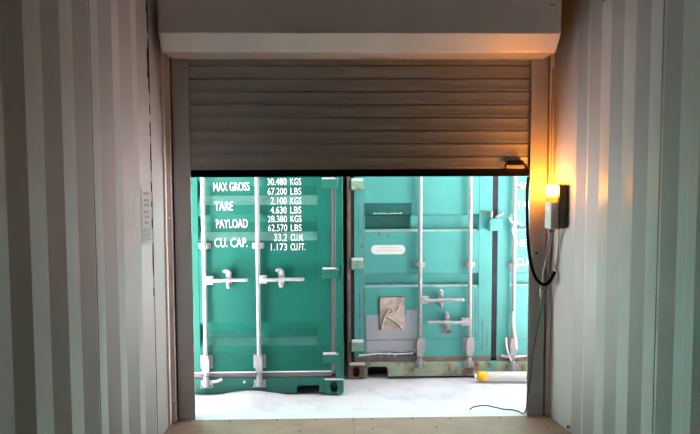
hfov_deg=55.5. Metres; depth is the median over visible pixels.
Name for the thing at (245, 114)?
curtain
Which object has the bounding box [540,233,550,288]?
cable
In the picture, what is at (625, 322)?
wall
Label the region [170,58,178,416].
wall
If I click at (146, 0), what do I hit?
trim
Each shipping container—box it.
[191,177,343,393]
[343,176,529,378]
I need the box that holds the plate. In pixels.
[532,245,539,257]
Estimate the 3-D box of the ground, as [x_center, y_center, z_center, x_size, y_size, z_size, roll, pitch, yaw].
[0.088,1.306,5.786,14.000,0.076,4.560,0,4,-1]
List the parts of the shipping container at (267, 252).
lock rod, bearing plate, lock handle, lever, panel, lock rod, door sill, bearing plate, lock handle, lever, corner post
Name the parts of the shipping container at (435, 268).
rail, corner post, plate frame, document plate, bearing plate, lock rod, panel, door, lock handle, lever, door sill, lever, lock handle, bearing plate, lock rod, door, bearing plate, lock rod, panel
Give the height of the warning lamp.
0.278 m
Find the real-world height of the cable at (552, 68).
0.691 m
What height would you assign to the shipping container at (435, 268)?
2.591 m
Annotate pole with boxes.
[474,371,526,380]
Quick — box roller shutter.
[157,0,560,419]
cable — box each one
[469,232,553,413]
[525,177,555,285]
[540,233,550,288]
[550,68,553,183]
[555,229,558,269]
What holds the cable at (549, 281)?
attached to the roller shutter
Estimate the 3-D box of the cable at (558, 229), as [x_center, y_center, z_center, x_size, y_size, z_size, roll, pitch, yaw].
[1.229,0.188,3.943,0.013,0.268,0.068,0,4,2]
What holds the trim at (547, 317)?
attached to the wall at (625, 322)
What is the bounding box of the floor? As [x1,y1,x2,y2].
[164,409,571,433]
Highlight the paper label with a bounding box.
[141,186,151,244]
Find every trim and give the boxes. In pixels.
[146,0,154,295]
[160,44,176,425]
[543,53,554,414]
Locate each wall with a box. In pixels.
[0,0,168,433]
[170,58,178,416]
[549,0,699,433]
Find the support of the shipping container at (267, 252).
on the ground
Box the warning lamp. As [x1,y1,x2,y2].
[545,185,566,232]
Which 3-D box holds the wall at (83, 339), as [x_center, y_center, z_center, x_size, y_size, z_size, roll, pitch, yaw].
[-0.920,0.316,-2.028,0.048,2.710,11.903,0,4,-1]
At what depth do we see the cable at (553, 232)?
4.08 m
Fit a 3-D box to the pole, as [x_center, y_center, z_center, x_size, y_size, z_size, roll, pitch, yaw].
[2.003,1.286,5.396,1.992,0.080,0.080,0,4,0]
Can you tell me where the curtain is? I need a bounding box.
[189,59,530,169]
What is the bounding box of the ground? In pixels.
[195,321,526,412]
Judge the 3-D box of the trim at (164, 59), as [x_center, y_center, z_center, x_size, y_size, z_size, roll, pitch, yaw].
[-1.096,-0.053,3.942,0.076,2.600,0.115,0,4,-1]
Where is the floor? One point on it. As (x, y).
(434, 421)
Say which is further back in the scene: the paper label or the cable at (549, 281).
the cable at (549, 281)
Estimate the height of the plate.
0.080 m
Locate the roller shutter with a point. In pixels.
(261, 88)

